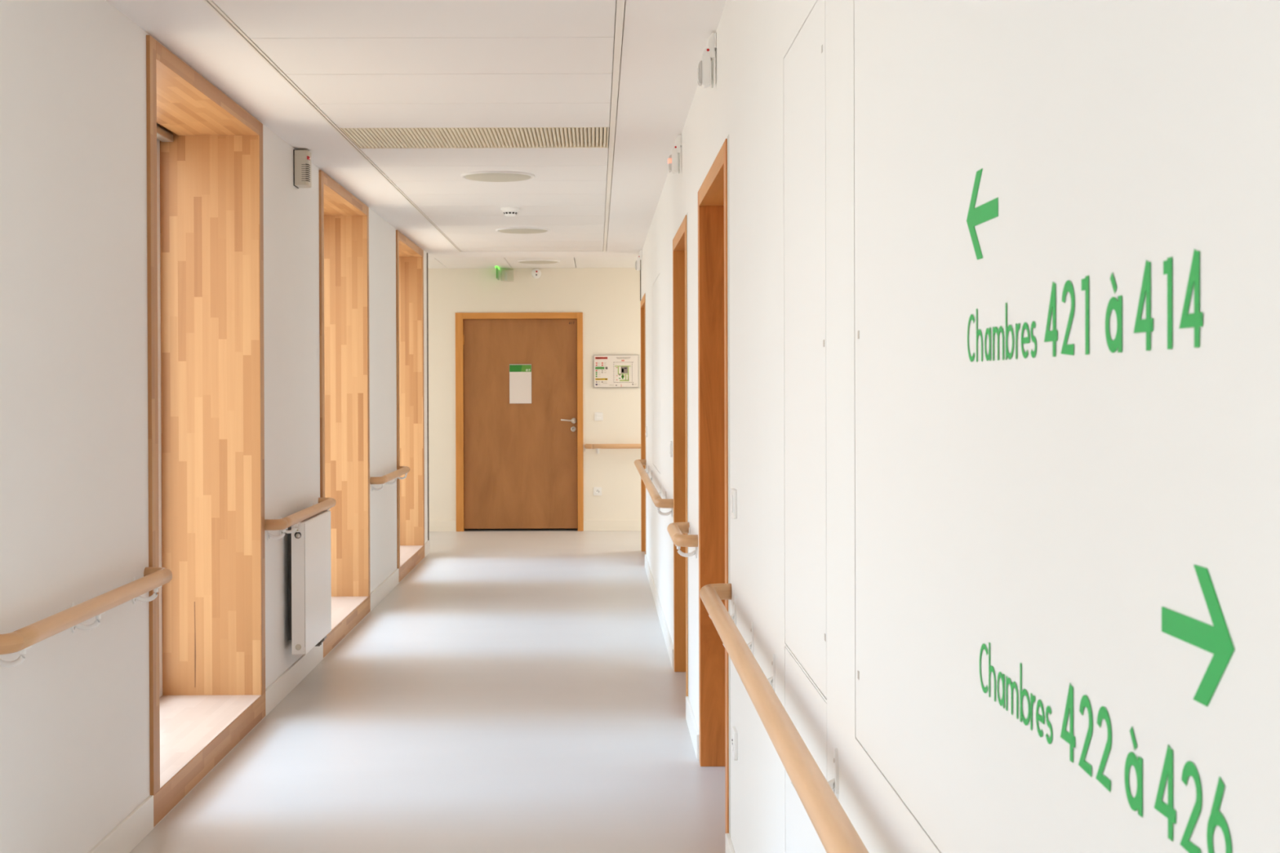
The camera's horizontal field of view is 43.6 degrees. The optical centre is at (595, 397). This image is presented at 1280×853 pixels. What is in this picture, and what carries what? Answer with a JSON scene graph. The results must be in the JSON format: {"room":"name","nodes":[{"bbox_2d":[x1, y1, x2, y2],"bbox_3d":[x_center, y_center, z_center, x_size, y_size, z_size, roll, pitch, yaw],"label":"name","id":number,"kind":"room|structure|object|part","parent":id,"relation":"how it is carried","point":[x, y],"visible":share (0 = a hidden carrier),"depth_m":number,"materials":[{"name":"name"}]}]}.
{"room":"hospital interior","nodes":[
{"label":"hospital interior","id":0,"kind":"room"},
{"bbox_2d":[0,0,427,852],"bbox_3d":[-1.695,-0.005,5.130,0.550,2.750,16.660,0,0,0],"label":"wall","id":1,"kind":"structure","parent":0,"point":[74,713],"depth_m":4.50,"materials":[{"name":"white paint"}]},
{"bbox_2d":[87,795,153,852],"bbox_3d":[-1.410,1.321,4.344,0.012,0.107,1.470,0,0,0],"label":"baseboard","id":2,"kind":"structure","parent":1,"relation":"attached to","point":[129,833],"depth_m":4.83,"materials":[{"name":"white"}]},
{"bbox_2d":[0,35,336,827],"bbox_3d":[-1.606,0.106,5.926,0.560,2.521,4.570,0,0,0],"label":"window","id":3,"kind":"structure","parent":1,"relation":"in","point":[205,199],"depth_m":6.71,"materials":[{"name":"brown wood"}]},
{"bbox_3d":[-1.373,0.587,4.354,0.096,0.096,1.420,0,0,0],"label":"handrail","id":4,"kind":"part","parent":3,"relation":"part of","materials":[{"name":"brown wood"}]},
{"bbox_3d":[-1.856,0.107,5.931,0.060,2.521,1.720,0,0,0],"label":"frame","id":5,"kind":"part","parent":3,"relation":"part of","materials":[{"name":"white"}]},
{"bbox_3d":[-1.792,-1.078,5.923,0.050,0.032,1.546,0,0,0],"label":"blind rail","id":6,"kind":"part","parent":3,"relation":"part of","materials":[{"name":"silver metal"}]},
{"bbox_3d":[-1.613,1.309,5.939,0.418,0.101,1.720,0,0,0],"label":"sill","id":7,"kind":"part","parent":3,"relation":"part of","materials":[{"name":"brown wood"}]},
{"bbox_3d":[-1.615,1.258,5.939,0.415,0.002,1.570,0,0,0],"label":"sill","id":8,"kind":"part","parent":3,"relation":"part of","materials":[{"name":"brown wood"}]},
{"bbox_3d":[-1.373,0.565,7.519,0.096,0.096,1.390,0,0,0],"label":"handrail","id":9,"kind":"part","parent":3,"relation":"part of","materials":[{"name":"brown wood"}]},
{"bbox_3d":[-1.348,0.541,7.519,0.047,0.047,1.260,0,0,0],"label":"rail","id":10,"kind":"part","parent":3,"relation":"part of","materials":[{"name":"brown wood"}]},
{"bbox_2d":[265,641,323,716],"bbox_3d":[-1.410,1.298,7.517,0.012,0.107,1.435,0,0,0],"label":"baseboard","id":11,"kind":"structure","parent":1,"relation":"attached to","point":[284,684],"depth_m":7.38,"materials":[{"name":"white"}]},
{"bbox_2d":[293,149,311,188],"bbox_3d":[-1.389,-1.081,7.583,0.070,0.169,0.114,0,0,0],"label":"fire alarm","id":12,"kind":"object","parent":1,"relation":"attached to","point":[302,172],"visible":1,"depth_m":7.53,"materials":[{"name":"grey plastic"}]},
{"bbox_3d":[-1.421,-1.081,7.583,0.004,0.169,0.114,0,0,0],"label":"plate","id":13,"kind":"part","parent":12,"relation":"part of","materials":[{"name":"grey plastic"}]},
{"bbox_2d":[288,510,331,654],"bbox_3d":[-1.367,0.898,7.606,0.100,0.668,0.712,0,0,0],"label":"radiator","id":14,"kind":"object","parent":1,"relation":"attached to","point":[309,560],"visible":0.89,"depth_m":7.37,"materials":[{"name":"white metal"}]},
{"bbox_3d":[-1.351,0.867,7.258,0.060,0.600,0.004,0,0,0],"label":"panel","id":15,"kind":"part","parent":14,"relation":"part of","materials":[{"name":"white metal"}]},
{"bbox_2d":[300,510,329,523],"bbox_3d":[-1.351,0.567,7.604,0.058,0.006,0.692,0,0,0],"label":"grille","id":16,"kind":"object","parent":14,"relation":"attached to","point":[319,517],"depth_m":7.63,"materials":[{"name":"white metal"}]},
{"bbox_3d":[-1.319,0.866,7.606,0.003,0.596,0.700,0,0,0],"label":"panel","id":17,"kind":"part","parent":14,"relation":"part of","materials":[{"name":"white metal"}]},
{"bbox_2d":[319,169,370,657],"bbox_3d":[-1.647,0.084,9.086,0.478,2.521,1.724,0,0,0],"label":"window","id":18,"kind":"structure","parent":1,"relation":"in","point":[344,219],"depth_m":9.87,"materials":[{"name":"brown wood"}]},
{"bbox_3d":[-1.613,1.287,9.094,0.418,0.101,1.720,0,0,0],"label":"sill","id":19,"kind":"part","parent":18,"relation":"part of","materials":[{"name":"brown wood"}]},
{"bbox_3d":[-1.615,1.236,9.094,0.415,0.002,1.570,0,0,0],"label":"sill","id":20,"kind":"part","parent":18,"relation":"part of","materials":[{"name":"brown wood"}]},
{"bbox_2d":[369,568,399,612],"bbox_3d":[-1.410,1.276,10.674,0.012,0.107,1.440,0,0,0],"label":"baseboard","id":21,"kind":"structure","parent":1,"relation":"attached to","point":[380,593],"depth_m":10.60,"materials":[{"name":"white paint"}]},
{"bbox_2d":[369,230,424,582],"bbox_3d":[-1.606,0.067,11.567,0.560,2.521,3.072,0,0,0],"label":"window","id":22,"kind":"structure","parent":1,"relation":"in","point":[409,256],"depth_m":13.02,"materials":[{"name":"brown wood"}]},
{"bbox_3d":[-1.373,0.543,10.744,0.096,0.096,1.420,0,0,0],"label":"handrail","id":23,"kind":"part","parent":22,"relation":"part of","materials":[{"name":"brown wood"}]},
{"bbox_3d":[-1.348,0.518,10.744,0.047,0.047,1.290,0,0,0],"label":"rail","id":24,"kind":"part","parent":22,"relation":"part of","materials":[{"name":"brown wood"}]},
{"bbox_3d":[-1.613,1.265,12.252,0.418,0.101,1.715,0,0,0],"label":"sill","id":25,"kind":"part","parent":22,"relation":"part of","materials":[{"name":"brown wood"}]},
{"bbox_3d":[-1.615,1.214,12.251,0.415,0.002,1.565,0,0,0],"label":"sill","id":26,"kind":"part","parent":22,"relation":"part of","materials":[{"name":"brown wood"}]},
{"bbox_2d":[424,540,429,557],"bbox_3d":[-1.410,1.258,13.299,0.012,0.107,0.380,0,0,0],"label":"baseboard","id":27,"kind":"structure","parent":1,"relation":"attached to","point":[427,543],"depth_m":13.29,"materials":[{"name":"white"}]},
{"bbox_2d":[426,253,429,540],"bbox_3d":[-1.417,-0.006,13.480,0.008,2.418,0.040,0,0,0],"label":"trim","id":28,"kind":"structure","parent":1,"relation":"attached to","point":[427,253],"depth_m":13.46,"materials":[{"name":"brown"}]},
{"bbox_2d":[106,0,726,268],"bbox_3d":[-0.640,-1.204,6.111,8.327,0.083,18.681,0,0,0],"label":"ceiling","id":29,"kind":"structure","parent":0,"point":[306,70],"depth_m":6.15,"materials":[{"name":"white paint"}]},
{"bbox_2d":[339,127,608,148],"bbox_3d":[-0.531,-1.190,7.268,1.175,0.028,0.594,0,0,0],"label":"ceiling vent","id":30,"kind":"object","parent":29,"relation":"in","point":[478,137],"visible":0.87,"depth_m":7.29,"materials":[{"name":"beige metal"}]},
{"bbox_2d":[460,170,534,182],"bbox_3d":[-0.526,-1.176,8.557,0.396,0.018,0.396,0,0,0],"label":"recessed light","id":31,"kind":"object","parent":29,"relation":"in","point":[489,175],"visible":1,"depth_m":8.48,"materials":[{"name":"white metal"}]},
{"bbox_2d":[500,207,519,217],"bbox_3d":[-0.542,-1.169,10.112,0.124,0.054,0.124,0,0,0],"label":"smoke detector","id":32,"kind":"object","parent":29,"relation":"attached to","point":[508,211],"visible":1,"depth_m":10.07,"materials":[{"name":"white plastic"}]},
{"bbox_2d":[495,226,550,234],"bbox_3d":[-0.526,-1.197,11.522,0.396,0.018,0.396,0,0,0],"label":"recessed light","id":33,"kind":"object","parent":29,"relation":"in","point":[518,230],"visible":1,"depth_m":11.43,"materials":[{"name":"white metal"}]},
{"bbox_2d":[497,228,547,233],"bbox_3d":[-0.526,-1.196,11.522,0.359,0.014,0.359,0,0,0],"label":"diffuser","id":34,"kind":"object","parent":33,"relation":"attached to","point":[500,230],"depth_m":11.46,"materials":[{"name":"beige"}]},
{"bbox_2d":[516,259,559,264],"bbox_3d":[-0.526,-1.235,14.622,0.396,0.018,0.396,0,0,0],"label":"recessed light","id":35,"kind":"object","parent":29,"relation":"in","point":[530,261],"visible":1,"depth_m":14.53,"materials":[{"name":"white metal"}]},
{"bbox_2d":[520,261,557,263],"bbox_3d":[-0.526,-1.233,14.622,0.359,0.014,0.359,0,0,0],"label":"diffuser","id":36,"kind":"object","parent":35,"relation":"attached to","point":[521,262],"depth_m":14.55,"materials":[{"name":"beige"}]},
{"bbox_2d":[129,528,725,852],"bbox_3d":[-0.746,1.434,6.190,8.100,0.150,19.160,0,0,0],"label":"floor","id":37,"kind":"structure","parent":0,"point":[514,691],"depth_m":6.54,"materials":[{"name":"grey plastic"}]},
{"bbox_2d":[427,266,640,520],"bbox_3d":[-0.750,-0.082,15.610,8.100,2.750,0.300,0,0,0],"label":"wall","id":38,"kind":"structure","parent":0,"point":[608,299],"depth_m":15.46,"materials":[{"name":"beige paint"}]},
{"bbox_2d":[429,520,456,531],"bbox_3d":[-2.924,1.249,15.463,3.144,0.105,0.012,0,0,0],"label":"baseboard","id":39,"kind":"structure","parent":38,"relation":"attached to","point":[434,526],"depth_m":15.46,"materials":[{"name":"beige paint"}]},
{"bbox_2d":[495,266,514,281],"bbox_3d":[-0.874,-1.180,15.302,0.164,0.126,0.300,0,0,0],"label":"exit light","id":40,"kind":"object","parent":38,"relation":"attached to","point":[506,275],"visible":1,"depth_m":15.40,"materials":[{"name":"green plastic"}]},
{"bbox_2d":[455,312,583,531],"bbox_3d":[-0.740,0.238,15.508,1.230,2.112,0.148,0,0,0],"label":"door","id":41,"kind":"structure","parent":38,"relation":"in","point":[518,466],"depth_m":15.50,"materials":[{"name":"brown wood"}]},
{"bbox_3d":[-1.319,0.240,15.516,0.073,2.112,0.132,0,0,0],"label":"frame","id":42,"kind":"part","parent":41,"relation":"part of","materials":[{"name":"brown wood"}]},
{"bbox_3d":[-0.735,-0.788,15.509,1.102,0.060,0.132,0,0,0],"label":"frame","id":43,"kind":"part","parent":41,"relation":"part of","materials":[{"name":"brown wood"}]},
{"bbox_2d":[509,364,531,403],"bbox_3d":[-0.731,-0.131,15.490,0.214,0.382,0.008,0,0,0],"label":"door sign","id":44,"kind":"object","parent":41,"relation":"attached to","point":[520,375],"visible":1,"depth_m":15.49,"materials":[{"name":"white paper"}]},
{"bbox_3d":[-0.264,0.227,15.466,0.153,0.054,0.063,0,0,0],"label":"handle","id":45,"kind":"part","parent":41,"relation":"part of","materials":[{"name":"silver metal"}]},
{"bbox_3d":[-0.153,0.236,15.516,0.055,2.112,0.132,0,0,0],"label":"frame","id":46,"kind":"part","parent":41,"relation":"part of","materials":[{"name":"brown wood"}]},
{"bbox_2d":[531,268,541,278],"bbox_3d":[-0.576,-1.193,15.428,0.094,0.094,0.048,0,0,0],"label":"fire alarm","id":47,"kind":"object","parent":38,"relation":"attached to","point":[535,273],"visible":1,"depth_m":15.41,"materials":[{"name":"white plastic"}]},
{"bbox_2d":[593,487,601,495],"bbox_3d":[0.015,0.909,15.461,0.080,0.080,0.012,0,0,0],"label":"wall socket","id":48,"kind":"object","parent":38,"relation":"attached to","point":[597,491],"visible":1,"depth_m":15.46,"materials":[{"name":"white plastic"}]},
{"bbox_2d":[594,412,603,420],"bbox_3d":[0.027,0.185,15.455,0.080,0.080,0.013,0,0,0],"label":"light switch","id":49,"kind":"object","parent":38,"relation":"attached to","point":[597,415],"visible":1,"depth_m":15.45,"materials":[{"name":"white plastic"}]},
{"bbox_2d":[583,520,640,531],"bbox_3d":[1.441,1.235,15.463,3.126,0.105,0.012,0,0,0],"label":"baseboard","id":50,"kind":"structure","parent":38,"relation":"attached to","point":[588,525],"depth_m":15.46,"materials":[{"name":"beige paint"}]},
{"bbox_2d":[584,444,640,453],"bbox_3d":[0.738,0.493,15.418,1.700,0.096,0.096,0,0,0],"label":"handrail","id":51,"kind":"object","parent":38,"relation":"attached to","point":[597,446],"visible":0.37,"depth_m":15.37,"materials":[{"name":"brown wood"}]},
{"bbox_3d":[0.738,0.469,15.394,1.570,0.047,0.047,0,0,0],"label":"rail","id":52,"kind":"part","parent":51,"relation":"part of","materials":[{"name":"brown wood"}]},
{"bbox_2d":[593,355,639,387],"bbox_3d":[0.195,-0.252,15.449,0.435,0.315,0.019,0,0,0],"label":"evacuation plan","id":53,"kind":"object","parent":38,"relation":"attached to","point":[609,371],"visible":1,"depth_m":15.44,"materials":[{"name":"white paper"}]},
{"bbox_2d":[595,377,607,380],"bbox_3d":[0.053,-0.175,15.441,0.118,0.017,0.001,0,0,0],"label":"print","id":54,"kind":"object","parent":53,"relation":"attached to","point":[596,379],"depth_m":15.44,"materials":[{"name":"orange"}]},
{"bbox_2d":[595,366,620,378],"bbox_3d":[0.115,-0.236,15.441,0.244,0.116,0.001,0,0,0],"label":"print","id":55,"kind":"object","parent":53,"relation":"attached to","point":[601,372],"depth_m":15.44,"materials":[{"name":"green"}]},
{"bbox_2d":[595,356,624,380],"bbox_3d":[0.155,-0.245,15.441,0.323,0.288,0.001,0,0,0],"label":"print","id":56,"kind":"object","parent":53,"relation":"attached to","point":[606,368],"depth_m":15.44,"materials":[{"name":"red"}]},
{"bbox_2d":[595,361,633,386],"bbox_3d":[0.179,-0.248,15.441,0.365,0.277,0.001,0,0,0],"label":"print","id":57,"kind":"object","parent":53,"relation":"attached to","point":[607,373],"depth_m":15.44,"materials":[{"name":"white"}]},
{"bbox_2d":[614,365,631,381],"bbox_3d":[0.258,-0.231,15.441,0.158,0.150,0.001,0,0,0],"label":"print","id":58,"kind":"object","parent":53,"relation":"attached to","point":[622,373],"depth_m":15.44,"materials":[{"name":"green"}]},
{"bbox_2d":[640,0,941,852],"bbox_3d":[0.415,-0.013,5.200,0.060,2.750,16.800,0,0,0],"label":"wall","id":59,"kind":"structure","parent":0,"point":[744,103],"depth_m":3.67,"materials":[{"name":"white paint"}]},
{"bbox_2d":[635,249,642,271],"bbox_3d":[0.352,-1.129,13.172,0.058,0.171,0.060,0,0,0],"label":"lamp","id":60,"kind":"object","parent":59,"relation":"attached to","point":[639,257],"visible":1,"depth_m":13.15,"materials":[{"name":"white plastic"}]},
{"bbox_2d":[640,259,640,301],"bbox_3d":[0.388,-1.021,13.607,0.028,0.400,0.032,0,0,0],"label":"trim","id":61,"kind":"structure","parent":59,"relation":"attached to","point":[640,260],"depth_m":13.59,"materials":[{"name":"brown"}]},
{"bbox_2d":[640,292,646,554],"bbox_3d":[0.493,0.246,12.985,0.225,2.124,1.235,0,0,0],"label":"door","id":62,"kind":"structure","parent":59,"relation":"in","point":[643,491],"depth_m":13.53,"materials":[{"name":"brown wood"}]},
{"bbox_3d":[0.490,-0.782,13.005,0.225,0.060,1.050,0,0,0],"label":"frame","id":63,"kind":"part","parent":62,"relation":"part of","materials":[{"name":"brown wood"}]},
{"bbox_3d":[0.493,0.244,13.569,0.225,2.120,0.065,0,0,0],"label":"frame","id":64,"kind":"part","parent":62,"relation":"part of","materials":[{"name":"brown wood"}]},
{"bbox_3d":[0.493,0.252,12.455,0.225,2.120,0.065,0,0,0],"label":"frame","id":65,"kind":"part","parent":62,"relation":"part of","materials":[{"name":"brown wood"}]},
{"bbox_2d":[634,459,673,516],"bbox_3d":[0.341,0.541,10.179,0.096,0.096,4.370,0,0,0],"label":"handrail","id":66,"kind":"object","parent":59,"relation":"attached to","point":[658,501],"visible":1,"depth_m":8.77,"materials":[{"name":"brown wood"}]},
{"bbox_3d":[0.317,0.517,10.179,0.047,0.047,4.240,0,0,0],"label":"rail","id":67,"kind":"part","parent":66,"relation":"part of","materials":[{"name":"brown wood"}]},
{"bbox_2d":[652,274,660,472],"bbox_3d":[0.394,-0.148,10.234,0.018,1.202,1.212,0,0,0],"label":"access hatch","id":68,"kind":"object","parent":59,"relation":"attached to","point":[655,287],"visible":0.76,"depth_m":10.16,"materials":[{"name":"white"}]},
{"bbox_2d":[644,554,673,668],"bbox_3d":[0.383,1.280,10.169,0.012,0.095,4.480,0,0,0],"label":"baseboard","id":69,"kind":"structure","parent":59,"relation":"attached to","point":[669,646],"depth_m":9.33,"materials":[{"name":"white paint"}]},
{"bbox_2d":[669,440,672,457],"bbox_3d":[0.379,0.262,8.122,0.013,0.080,0.080,0,0,0],"label":"light switch","id":70,"kind":"object","parent":59,"relation":"attached to","point":[671,442],"visible":1,"depth_m":8.08,"materials":[{"name":"white plastic"}]},
{"bbox_2d":[667,134,681,173],"bbox_3d":[0.352,-1.086,7.153,0.059,0.171,0.060,0,0,0],"label":"lamp","id":71,"kind":"object","parent":59,"relation":"attached to","point":[673,158],"visible":1,"depth_m":7.13,"materials":[{"name":"white plastic"}]},
{"bbox_2d":[672,213,688,697],"bbox_3d":[0.493,0.285,7.295,0.225,2.124,1.215,0,0,0],"label":"door","id":72,"kind":"structure","parent":59,"relation":"in","point":[680,244],"depth_m":7.83,"materials":[{"name":"brown wood"}]},
{"bbox_3d":[0.490,-0.743,7.315,0.225,0.060,1.010,0,0,0],"label":"frame","id":73,"kind":"part","parent":72,"relation":"part of","materials":[{"name":"brown wood"}]},
{"bbox_3d":[0.493,0.291,6.780,0.225,2.120,0.075,0,0,0],"label":"frame","id":74,"kind":"part","parent":72,"relation":"part of","materials":[{"name":"brown wood"}]},
{"bbox_2d":[666,522,697,558],"bbox_3d":[0.341,0.568,6.362,0.096,0.096,0.605,0,0,0],"label":"handrail","id":75,"kind":"object","parent":59,"relation":"attached to","point":[675,530],"visible":1,"depth_m":6.14,"materials":[{"name":"brown wood"}]},
{"bbox_3d":[0.317,0.544,6.362,0.047,0.047,0.475,0,0,0],"label":"rail","id":76,"kind":"part","parent":75,"relation":"part of","materials":[{"name":"brown wood"}]},
{"bbox_2d":[685,696,699,759],"bbox_3d":[0.383,1.307,6.359,0.012,0.095,0.740,0,0,0],"label":"baseboard","id":77,"kind":"structure","parent":59,"relation":"attached to","point":[690,717],"depth_m":6.26,"materials":[{"name":"white"}]},
{"bbox_2d":[697,32,716,88],"bbox_3d":[0.353,-1.072,5.093,0.058,0.171,0.060,0,0,0],"label":"lamp","id":78,"kind":"object","parent":59,"relation":"attached to","point":[704,70],"visible":1,"depth_m":5.07,"materials":[{"name":"white plastic"}]},
{"bbox_2d":[697,134,730,836],"bbox_3d":[0.493,0.300,5.282,0.225,2.124,1.340,0,0,0],"label":"door","id":79,"kind":"structure","parent":59,"relation":"in","point":[713,295],"depth_m":5.88,"materials":[{"name":"brown wood"}]},
{"bbox_3d":[0.490,-0.729,5.303,0.225,0.060,1.135,0,0,0],"label":"frame","id":80,"kind":"part","parent":79,"relation":"part of","materials":[{"name":"brown wood"}]},
{"bbox_3d":[0.493,0.297,5.915,0.225,2.120,0.075,0,0,0],"label":"frame","id":81,"kind":"part","parent":79,"relation":"part of","materials":[{"name":"brown wood"}]},
{"bbox_3d":[0.493,0.306,4.705,0.225,2.120,0.075,0,0,0],"label":"frame","id":82,"kind":"part","parent":79,"relation":"part of","materials":[{"name":"brown wood"}]},
{"bbox_2d":[724,833,734,852],"bbox_3d":[0.383,1.346,0.739,0.012,0.095,7.860,0,0,0],"label":"baseboard","id":83,"kind":"structure","parent":59,"relation":"attached to","point":[729,846],"depth_m":4.58,"materials":[{"name":"white"}]},
{"bbox_2d":[730,488,737,519],"bbox_3d":[0.380,0.293,4.422,0.013,0.080,0.080,0,0,0],"label":"light switch","id":84,"kind":"object","parent":59,"relation":"attached to","point":[734,492],"visible":1,"depth_m":4.38,"materials":[{"name":"white plastic"}]},
{"bbox_2d":[731,725,737,759],"bbox_3d":[0.382,0.956,4.427,0.012,0.080,0.080,0,0,0],"label":"wall socket","id":85,"kind":"object","parent":59,"relation":"attached to","point":[734,731],"visible":1,"depth_m":4.39,"materials":[{"name":"white plastic"}]},
{"bbox_2d":[699,583,868,852],"bbox_3d":[0.342,0.598,2.004,0.096,0.096,5.200,0,0,0],"label":"handrail","id":86,"kind":"object","parent":59,"relation":"attached to","point":[836,832],"visible":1,"depth_m":2.58,"materials":[{"name":"brown wood"}]},
{"bbox_2d":[783,0,826,698],"bbox_3d":[0.393,-0.092,2.974,0.019,1.191,0.587,0,0,0],"label":"access hatch","id":87,"kind":"object","parent":59,"relation":"attached to","point":[804,64],"visible":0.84,"depth_m":2.92,"materials":[{"name":"white paint"}]},
{"bbox_2d":[785,647,826,852],"bbox_3d":[0.397,0.906,2.981,0.019,0.788,0.587,0,0,0],"label":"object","id":88,"kind":"structure","parent":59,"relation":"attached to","point":[805,706],"depth_m":3.00,"materials":[{"name":"white paint"}]},
{"bbox_2d":[853,0,1279,852],"bbox_3d":[0.393,-0.083,1.581,0.019,1.189,1.593,0,0,0],"label":"wall panel","id":89,"kind":"object","parent":59,"relation":"attached to","point":[1044,509],"visible":1,"depth_m":1.30,"materials":[{"name":"white paint"}]},
{"bbox_2d":[966,168,1202,361],"bbox_3d":[0.384,-0.130,1.335,0.001,0.192,0.644,0,0,0],"label":"direction lettering","id":90,"kind":"object","parent":89,"relation":"attached to","point":[988,211],"visible":1,"depth_m":1.25,"materials":[{"name":"green paint"}]},
{"bbox_2d":[979,564,1235,852],"bbox_3d":[0.385,0.201,1.286,0.001,0.190,0.642,0,0,0],"label":"direction lettering","id":91,"kind":"object","parent":89,"relation":"attached to","point":[1215,639],"visible":1,"depth_m":1.06,"materials":[{"name":"green paint"}]}
]}

